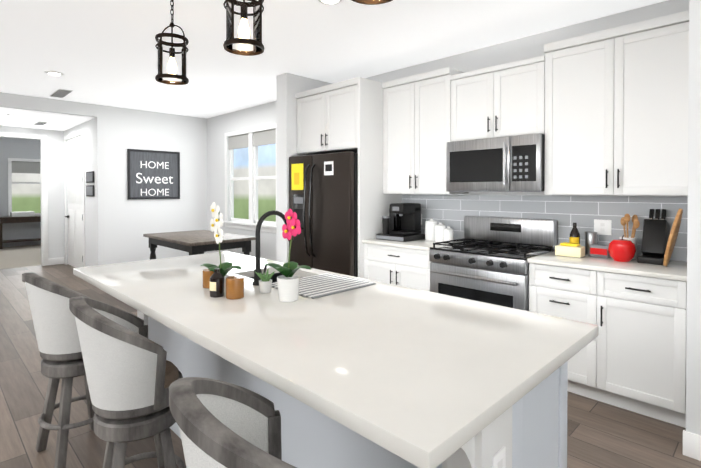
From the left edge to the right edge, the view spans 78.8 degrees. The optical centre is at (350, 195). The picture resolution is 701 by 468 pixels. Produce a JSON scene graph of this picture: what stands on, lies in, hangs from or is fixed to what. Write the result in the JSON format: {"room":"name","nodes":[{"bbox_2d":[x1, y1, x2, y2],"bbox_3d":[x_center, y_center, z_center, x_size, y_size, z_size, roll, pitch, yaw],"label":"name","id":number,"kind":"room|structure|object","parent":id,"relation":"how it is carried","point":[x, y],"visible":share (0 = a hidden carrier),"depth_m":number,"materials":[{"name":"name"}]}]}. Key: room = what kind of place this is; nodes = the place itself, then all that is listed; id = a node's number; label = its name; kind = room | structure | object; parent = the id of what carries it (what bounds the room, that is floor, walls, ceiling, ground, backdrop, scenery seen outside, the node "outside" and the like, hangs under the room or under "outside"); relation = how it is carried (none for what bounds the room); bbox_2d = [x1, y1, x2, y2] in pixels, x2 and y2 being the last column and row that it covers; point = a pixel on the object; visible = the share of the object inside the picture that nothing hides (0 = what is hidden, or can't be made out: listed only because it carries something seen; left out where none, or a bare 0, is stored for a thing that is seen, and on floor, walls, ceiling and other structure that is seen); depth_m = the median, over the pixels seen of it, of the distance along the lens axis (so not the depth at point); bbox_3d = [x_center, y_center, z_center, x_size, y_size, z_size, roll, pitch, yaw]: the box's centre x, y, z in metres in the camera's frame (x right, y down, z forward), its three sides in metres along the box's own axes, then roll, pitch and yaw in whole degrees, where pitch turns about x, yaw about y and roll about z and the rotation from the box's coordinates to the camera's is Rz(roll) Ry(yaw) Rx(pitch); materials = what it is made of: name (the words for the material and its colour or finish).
{"room":"kitchen","nodes":[
{"label":"kitchen","id":0,"kind":"room"},
{"bbox_2d":[0,244,40,268],"bbox_3d":[-7.835,1.333,8.991,4.180,0.054,4.200,1,1,45],"label":"floor","id":1,"kind":"structure","parent":0,"point":[19,256],"depth_m":9.07,"materials":[{"name":"beige carpet"}]},
{"bbox_2d":[0,215,40,248],"bbox_3d":[-8.129,0.910,10.694,0.450,0.755,1.100,1,1,45],"label":"table","id":2,"kind":"object","parent":1,"relation":"on","point":[19,220],"visible":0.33,"depth_m":10.43,"materials":[{"name":"brown wood"}]},
{"bbox_2d":[10,211,34,216],"bbox_3d":[-8.171,0.473,10.627,0.320,0.119,0.450,1,1,45],"label":"printer","id":3,"kind":"object","parent":2,"relation":"on","point":[23,214],"visible":1,"depth_m":10.52,"materials":[{"name":"white plastic"}]},
{"bbox_2d":[0,137,40,246],"bbox_3d":[-9.073,-0.072,10.214,0.120,2.740,4.440,1,1,45],"label":"wall","id":4,"kind":"structure","parent":0,"point":[21,148],"depth_m":10.74,"materials":[{"name":"grey paint"}]},
{"bbox_2d":[8,158,40,216],"bbox_3d":[-8.189,-0.196,11.026,0.100,1.470,1.040,1,1,45],"label":"window","id":5,"kind":"structure","parent":4,"relation":"in","point":[17,165],"depth_m":10.82,"materials":[{"name":"white"}]},
{"bbox_2d":[0,126,64,257],"bbox_3d":[-5.969,-0.048,7.803,0.120,2.740,1.460,1,1,45],"label":"wall","id":6,"kind":"structure","parent":0,"point":[56,238],"depth_m":8.08,"materials":[{"name":"white paint"}]},
{"bbox_2d":[0,132,47,265],"bbox_3d":[-6.309,0.102,8.039,0.968,2.435,0.840,1,1,45],"label":"trim","id":7,"kind":"structure","parent":6,"relation":"attached to","point":[44,197],"depth_m":7.96,"materials":[{"name":"white wood"}]},
{"bbox_2d":[48,257,64,264],"bbox_3d":[-5.578,1.254,8.101,0.030,0.130,0.265,1,1,45],"label":"baseboard","id":8,"kind":"structure","parent":6,"relation":"attached to","point":[56,261],"depth_m":8.08,"materials":[{"name":"white wood"}]},
{"bbox_2d":[0,107,93,130],"bbox_3d":[-5.269,-1.315,7.006,2.220,0.189,1.580,1,1,45],"label":"ceiling","id":9,"kind":"structure","parent":0,"point":[55,121],"depth_m":6.88,"materials":[{"name":"white paint"}]},
{"bbox_2d":[34,121,47,124],"bbox_3d":[-5.247,-1.214,7.226,0.450,0.015,0.120,1,1,45],"label":"ceiling vent","id":10,"kind":"object","parent":9,"relation":"in","point":[40,123],"visible":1,"depth_m":7.18,"materials":[{"name":"white metal"}]},
{"bbox_2d":[64,118,95,266],"bbox_3d":[-4.752,-0.045,7.535,2.220,2.740,0.120,1,1,45],"label":"wall","id":11,"kind":"structure","parent":0,"point":[88,126],"depth_m":6.97,"materials":[{"name":"white paint"}]},
{"bbox_2d":[64,129,84,267],"bbox_3d":[-4.943,0.106,7.649,1.400,2.435,0.100,1,1,45],"label":"door","id":12,"kind":"structure","parent":11,"relation":"attached to","point":[75,216],"depth_m":7.67,"materials":[{"name":"white wood"}]},
{"bbox_2d":[86,171,93,182],"bbox_3d":[-4.196,-0.289,6.873,0.420,0.180,0.021,1,1,45],"label":"framed picture","id":13,"kind":"object","parent":11,"relation":"attached to","point":[89,175],"depth_m":6.83,"materials":[{"name":"grey"}]},
{"bbox_2d":[86,185,94,196],"bbox_3d":[-4.196,-0.069,6.875,0.420,0.180,0.021,1,1,45],"label":"framed picture","id":14,"kind":"object","parent":11,"relation":"attached to","point":[90,190],"depth_m":6.82,"materials":[{"name":"grey"}]},
{"bbox_2d":[0,92,206,265],"bbox_3d":[-5.523,-0.021,5.109,0.120,2.740,8.000,1,1,45],"label":"wall","id":15,"kind":"structure","parent":0,"point":[124,223],"depth_m":7.00,"materials":[{"name":"white paint"}]},
{"bbox_2d":[127,149,179,198],"bbox_3d":[-3.308,-0.342,7.212,0.030,0.820,0.850,1,1,45],"label":"home sign","id":16,"kind":"object","parent":15,"relation":"attached to","point":[152,174],"visible":0.98,"depth_m":7.19,"materials":[{"name":"grey"}]},
{"bbox_2d":[276,72,332,262],"bbox_3d":[-0.510,-0.022,5.188,0.198,2.740,0.800,1,1,45],"label":"wall","id":17,"kind":"structure","parent":0,"point":[289,86],"depth_m":4.90,"materials":[{"name":"white paint"}]},
{"bbox_2d":[0,0,666,117],"bbox_3d":[-4.109,-1.402,3.766,16.800,0.050,8.120,1,1,45],"label":"ceiling","id":18,"kind":"structure","parent":0,"point":[101,52],"depth_m":3.80,"materials":[{"name":"white paint"}]},
{"bbox_2d":[44,71,63,75],"bbox_3d":[-3.366,-1.382,4.848,0.190,0.011,0.190,1,1,45],"label":"recessed light","id":19,"kind":"object","parent":18,"relation":"in","point":[54,73],"visible":0.98,"depth_m":4.83,"materials":[{"name":"white"}]},
{"bbox_2d":[50,88,72,97],"bbox_3d":[-3.960,-1.390,5.838,0.600,0.015,0.150,1,1,45],"label":"ceiling vent","id":20,"kind":"object","parent":18,"relation":"in","point":[60,93],"visible":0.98,"depth_m":5.80,"materials":[{"name":"white metal"}]},
{"bbox_2d":[155,0,188,84],"bbox_3d":[-1.139,-1.046,2.723,0.200,0.639,0.200,1,1,45],"label":"pendant light","id":21,"kind":"object","parent":18,"relation":"hanging from","point":[171,68],"visible":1,"depth_m":2.71,"materials":[{"name":"brown metal"}]},
{"bbox_2d":[223,0,264,55],"bbox_3d":[-0.527,-1.040,2.111,0.200,0.639,0.200,1,1,45],"label":"pendant light","id":22,"kind":"object","parent":18,"relation":"hanging from","point":[245,34],"visible":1,"depth_m":2.11,"materials":[{"name":"brown metal"}]},
{"bbox_2d":[318,0,342,4],"bbox_3d":[-0.142,-1.363,2.967,0.190,0.011,0.190,1,1,45],"label":"recessed light","id":23,"kind":"object","parent":18,"relation":"in","point":[330,2],"visible":1,"depth_m":3.00,"materials":[{"name":"white"}]},
{"bbox_2d":[351,0,392,4],"bbox_3d":[0.079,-1.034,1.505,0.200,0.639,0.200,1,1,45],"label":"pendant light","id":24,"kind":"object","parent":18,"relation":"hanging from","point":[371,2],"visible":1,"depth_m":1.59,"materials":[{"name":"brown metal"}]},
{"bbox_2d":[0,264,700,467],"bbox_3d":[-2.673,1.403,2.274,12.620,0.050,8.000,1,1,45],"label":"floor","id":25,"kind":"structure","parent":0,"point":[600,434],"depth_m":2.56,"materials":[{"name":"brown wood"}]},
{"bbox_2d":[22,272,94,467],"bbox_3d":[-1.504,0.883,2.300,0.439,0.990,0.419,0,1,37],"label":"stool","id":26,"kind":"object","parent":25,"relation":"on","point":[56,331],"visible":0.58,"depth_m":2.16,"materials":[{"name":"white fabric"}]},
{"bbox_2d":[69,296,184,467],"bbox_3d":[-0.903,0.888,1.756,0.419,0.990,0.439,0,1,-35],"label":"stool","id":27,"kind":"object","parent":25,"relation":"on","point":[132,373],"visible":0.96,"depth_m":1.61,"materials":[{"name":"white fabric"}]},
{"bbox_2d":[143,230,254,259],"bbox_3d":[-2.171,0.955,6.081,1.550,0.761,0.950,1,1,45],"label":"dining table","id":28,"kind":"object","parent":25,"relation":"on","point":[195,242],"visible":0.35,"depth_m":5.77,"materials":[{"name":"black wood"}]},
{"bbox_2d":[169,377,296,467],"bbox_3d":[-0.191,0.896,0.988,0.419,0.990,0.438,0,1,-29],"label":"stool","id":29,"kind":"object","parent":25,"relation":"on","point":[222,424],"visible":1,"depth_m":0.87,"materials":[{"name":"grey wood"}]},
{"bbox_2d":[289,151,357,276],"bbox_3d":[-0.118,0.461,4.732,0.980,1.785,0.836,1,1,45],"label":"fridge","id":30,"kind":"object","parent":25,"relation":"on","point":[323,197],"visible":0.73,"depth_m":4.38,"materials":[{"name":"black metal"}]},
{"bbox_2d":[104,291,567,467],"bbox_3d":[-0.417,0.940,2.101,2.506,0.880,0.964,1,1,45],"label":"kitchen island","id":31,"kind":"object","parent":25,"relation":"on","point":[533,434],"depth_m":1.50,"materials":[{"name":"white stone"}]},
{"bbox_2d":[73,251,598,467],"bbox_3d":[-0.420,0.480,2.093,2.650,0.040,1.055,1,1,45],"label":"island countertop","id":32,"kind":"structure","parent":31,"relation":"on","point":[416,375],"depth_m":1.35,"materials":[{"name":"white stone"}]},
{"bbox_2d":[203,269,213,287],"bbox_3d":[-0.701,0.416,2.130,0.072,0.085,0.072,1,1,45],"label":"candle jar","id":33,"kind":"object","parent":32,"relation":"on","point":[207,274],"visible":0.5,"depth_m":2.10,"materials":[{"name":"orange glass"}]},
{"bbox_2d":[210,268,223,297],"bbox_3d":[-0.609,0.398,1.946,0.064,0.125,0.064,1,1,45],"label":"bottle","id":34,"kind":"object","parent":32,"relation":"on","point":[217,284],"visible":1,"depth_m":1.92,"materials":[{"name":"black glass"}]},
{"bbox_2d":[201,202,241,291],"bbox_3d":[-0.619,0.246,2.044,0.214,0.427,0.161,1,1,45],"label":"orchid","id":35,"kind":"object","parent":32,"relation":"on","point":[225,268],"visible":0.81,"depth_m":2.02,"materials":[{"name":"white plant"}]},
{"bbox_2d":[226,276,243,298],"bbox_3d":[-0.520,0.415,1.921,0.080,0.090,0.080,1,1,45],"label":"candle jar","id":36,"kind":"object","parent":32,"relation":"on","point":[234,287],"visible":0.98,"depth_m":1.89,"materials":[{"name":"orange glass"}]},
{"bbox_2d":[255,269,274,292],"bbox_3d":[-0.411,0.406,2.031,0.093,0.107,0.090,1,1,45],"label":"succulent pot","id":37,"kind":"object","parent":32,"relation":"on","point":[265,283],"visible":1,"depth_m":2.00,"materials":[{"name":"white ceramic"}]},
{"bbox_2d":[252,210,293,285],"bbox_3d":[-0.386,0.269,2.236,0.109,0.377,0.252,1,1,45],"label":"faucet","id":38,"kind":"object","parent":32,"relation":"on","point":[263,217],"visible":0.65,"depth_m":2.18,"materials":[{"name":"black metal"}]},
{"bbox_2d":[253,271,308,282],"bbox_3d":[-0.291,0.597,2.329,0.804,0.224,0.364,1,1,45],"label":"sink","id":39,"kind":"object","parent":32,"relation":"in","point":[274,278],"depth_m":2.69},
{"bbox_2d":[264,209,310,301],"bbox_3d":[-0.273,0.259,1.875,0.222,0.404,0.161,1,1,45],"label":"orchid","id":40,"kind":"object","parent":32,"relation":"on","point":[288,282],"visible":1,"depth_m":1.84,"materials":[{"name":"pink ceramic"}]},
{"bbox_2d":[272,273,375,298],"bbox_3d":[-0.150,0.454,2.174,0.377,0.007,0.420,1,1,45],"label":"drying rack","id":41,"kind":"object","parent":32,"relation":"on","point":[319,285],"visible":0.77,"depth_m":2.15,"materials":[{"name":"white"}]},
{"bbox_2d":[363,242,430,291],"bbox_3d":[0.634,0.916,4.178,0.796,0.885,0.617,1,1,45],"label":"base cabinet","id":42,"kind":"object","parent":25,"relation":"on","point":[386,264],"depth_m":3.94,"materials":[{"name":"white wood"}]},
{"bbox_2d":[363,238,458,249],"bbox_3d":[0.624,0.459,4.164,0.796,0.030,0.645,1,1,45],"label":"countertop","id":43,"kind":"structure","parent":42,"relation":"on","point":[423,244],"depth_m":4.00,"materials":[{"name":"white stone"}]},
{"bbox_2d":[376,203,424,241],"bbox_3d":[0.514,0.262,4.290,0.360,0.360,0.385,1,1,45],"label":"coffee maker","id":44,"kind":"object","parent":43,"relation":"on","point":[401,222],"visible":0.98,"depth_m":4.26,"materials":[{"name":"black plastic"}]},
{"bbox_2d":[425,218,437,240],"bbox_3d":[0.798,0.335,4.208,0.124,0.214,0.124,1,1,45],"label":"canister","id":45,"kind":"object","parent":43,"relation":"on","point":[431,223],"visible":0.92,"depth_m":4.16,"materials":[{"name":"white ceramic"}]},
{"bbox_2d":[434,222,445,241],"bbox_3d":[0.862,0.351,4.102,0.110,0.184,0.110,1,1,45],"label":"canister","id":46,"kind":"object","parent":43,"relation":"on","point":[440,227],"visible":0.83,"depth_m":4.06,"materials":[{"name":"white ceramic"}]},
{"bbox_2d":[443,226,453,242],"bbox_3d":[0.922,0.367,4.014,0.094,0.154,0.094,1,1,45],"label":"canister","id":47,"kind":"object","parent":43,"relation":"on","point":[448,233],"visible":0.94,"depth_m":3.98,"materials":[{"name":"white ceramic"}]},
{"bbox_2d":[429,216,556,310],"bbox_3d":[1.169,0.782,3.558,0.822,1.165,0.702,1,1,45],"label":"range","id":48,"kind":"object","parent":25,"relation":"on","point":[485,260],"visible":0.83,"depth_m":3.46,"materials":[{"name":"silver metal"}]},
{"bbox_2d":[528,262,606,402],"bbox_3d":[1.682,0.927,3.130,0.498,0.885,0.617,1,1,45],"label":"base cabinet","id":49,"kind":"object","parent":25,"relation":"on","point":[557,291],"depth_m":2.86,"materials":[{"name":"white wood"}]},
{"bbox_2d":[607,274,686,427],"bbox_3d":[1.991,0.930,2.821,0.486,0.885,0.617,1,1,45],"label":"base cabinet","id":50,"kind":"object","parent":25,"relation":"on","point":[647,317],"depth_m":2.59,"materials":[{"name":"white wood"}]},
{"bbox_2d":[527,251,686,281],"bbox_3d":[1.824,0.471,2.963,0.928,0.030,0.645,1,1,45],"label":"countertop","id":51,"kind":"structure","parent":50,"relation":"on","point":[674,271],"depth_m":2.77,"materials":[{"name":"white stone"}]},
{"bbox_2d":[555,242,584,257],"bbox_3d":[1.636,0.405,3.180,0.180,0.095,0.110,1,1,45],"label":"box","id":52,"kind":"object","parent":51,"relation":"on","point":[577,250],"visible":1,"depth_m":3.14,"materials":[{"name":"beige"}]},
{"bbox_2d":[569,223,579,243],"bbox_3d":[1.725,0.332,3.281,0.072,0.240,0.072,1,1,45],"label":"oil bottle","id":53,"kind":"object","parent":51,"relation":"on","point":[574,237],"visible":0.48,"depth_m":3.26,"materials":[{"name":"black"}]},
{"bbox_2d":[585,231,596,254],"bbox_3d":[1.831,0.365,3.247,0.082,0.174,0.082,1,1,45],"label":"steel canister","id":54,"kind":"object","parent":51,"relation":"on","point":[590,237],"visible":0.83,"depth_m":3.22,"materials":[{"name":"silver metal"}]},
{"bbox_2d":[590,244,609,257],"bbox_3d":[1.840,0.411,3.143,0.120,0.085,0.094,1,1,45],"label":"box","id":55,"kind":"object","parent":51,"relation":"on","point":[599,250],"visible":0.79,"depth_m":3.11,"materials":[{"name":"grey"}]},
{"bbox_2d":[608,235,635,261],"bbox_3d":[1.875,0.364,2.948,0.164,0.182,0.164,1,1,45],"label":"jar","id":56,"kind":"object","parent":51,"relation":"on","point":[622,250],"visible":1,"depth_m":2.90,"materials":[{"name":"red ceramic"}]},
{"bbox_2d":[619,214,639,258],"bbox_3d":[2.014,0.292,3.077,0.130,0.323,0.110,1,1,45],"label":"utensil crock","id":57,"kind":"object","parent":51,"relation":"on","point":[625,220],"visible":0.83,"depth_m":3.06,"materials":[{"name":"brown wood"}]},
{"bbox_2d":[637,209,669,264],"bbox_3d":[2.086,0.277,2.928,0.140,0.356,0.293,1,1,45],"label":"knife block","id":58,"kind":"object","parent":51,"relation":"on","point":[655,235],"visible":0.9,"depth_m":2.90,"materials":[{"name":"black plastic"}]},
{"bbox_2d":[663,208,682,266],"bbox_3d":[2.039,0.270,2.698,0.095,0.373,0.207,1,1,45],"label":"cutting board","id":59,"kind":"object","parent":51,"relation":"on","point":[672,238],"visible":1,"depth_m":2.65,"materials":[{"name":"brown wood"}]},
{"bbox_2d":[207,0,688,260],"bbox_3d":[0.982,-0.013,4.346,10.400,2.740,0.120,1,1,45],"label":"wall","id":60,"kind":"structure","parent":0,"point":[515,50],"depth_m":4.39,"materials":[{"name":"white paint"}]},
{"bbox_2d":[223,123,276,232],"bbox_3d":[-1.592,-0.254,6.868,1.630,1.630,0.150,1,1,45],"label":"window","id":61,"kind":"structure","parent":60,"relation":"in","point":[253,141],"depth_m":6.84,"materials":[{"name":"white"}]},
{"bbox_2d":[295,77,382,157],"bbox_3d":[-0.036,-0.823,4.802,0.998,0.690,0.657,1,1,45],"label":"upper cabinet","id":62,"kind":"object","parent":60,"relation":"attached to","point":[347,115],"depth_m":4.41,"materials":[{"name":"white wood"}]},
{"bbox_2d":[383,67,468,193],"bbox_3d":[0.758,-0.587,4.244,0.857,1.150,0.327,1,1,45],"label":"upper cabinet","id":63,"kind":"object","parent":60,"relation":"attached to","point":[419,109],"depth_m":4.11,"materials":[{"name":"white wood"}]},
{"bbox_2d":[455,54,546,140],"bbox_3d":[1.313,-0.777,3.687,0.828,0.598,0.327,1,1,45],"label":"upper cabinet","id":64,"kind":"object","parent":60,"relation":"attached to","point":[509,99],"depth_m":3.52,"materials":[{"name":"white wood"}]},
{"bbox_2d":[447,134,544,191],"bbox_3d":[1.272,-0.251,3.650,0.822,0.442,0.446,1,1,45],"label":"microwave","id":65,"kind":"object","parent":64,"relation":"attached to","point":[509,164],"visible":1,"depth_m":3.47,"materials":[{"name":"silver metal"}]},
{"bbox_2d":[535,10,688,197],"bbox_3d":[1.916,-0.575,3.086,0.988,1.150,0.327,1,1,45],"label":"upper cabinet","id":66,"kind":"object","parent":60,"relation":"attached to","point":[605,112],"depth_m":2.92,"materials":[{"name":"white wood"}]},
{"bbox_2d":[686,0,700,434],"bbox_3d":[2.124,0.005,2.511,0.120,2.740,0.860,1,1,45],"label":"wall","id":67,"kind":"structure","parent":0,"point":[693,386],"depth_m":2.23,"materials":[{"name":"white paint"}]},
{"bbox_2d":[683,430,700,460],"bbox_3d":[2.120,1.310,2.520,0.144,0.130,0.872,1,1,45],"label":"baseboard","id":68,"kind":"structure","parent":67,"relation":"attached to","point":[691,445],"depth_m":2.23,"materials":[{"name":"white wood"}]},
{"label":"outside","id":69,"kind":"structure","parent":0,"visible":0},
{"bbox_2d":[12,173,40,212],"bbox_3d":[-8.606,-0.065,11.445,0.001,3.700,3.900,1,1,45],"label":"window pane","id":70,"kind":"structure","parent":69,"point":[26,197],"depth_m":11.39,"materials":[{"name":"clear glass"}]},
{"bbox_2d":[234,144,275,221],"bbox_3d":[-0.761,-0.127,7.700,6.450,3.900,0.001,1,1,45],"label":"view from the nook","id":71,"kind":"structure","parent":69,"point":[266,187],"depth_m":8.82,"materials":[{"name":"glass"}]}
]}

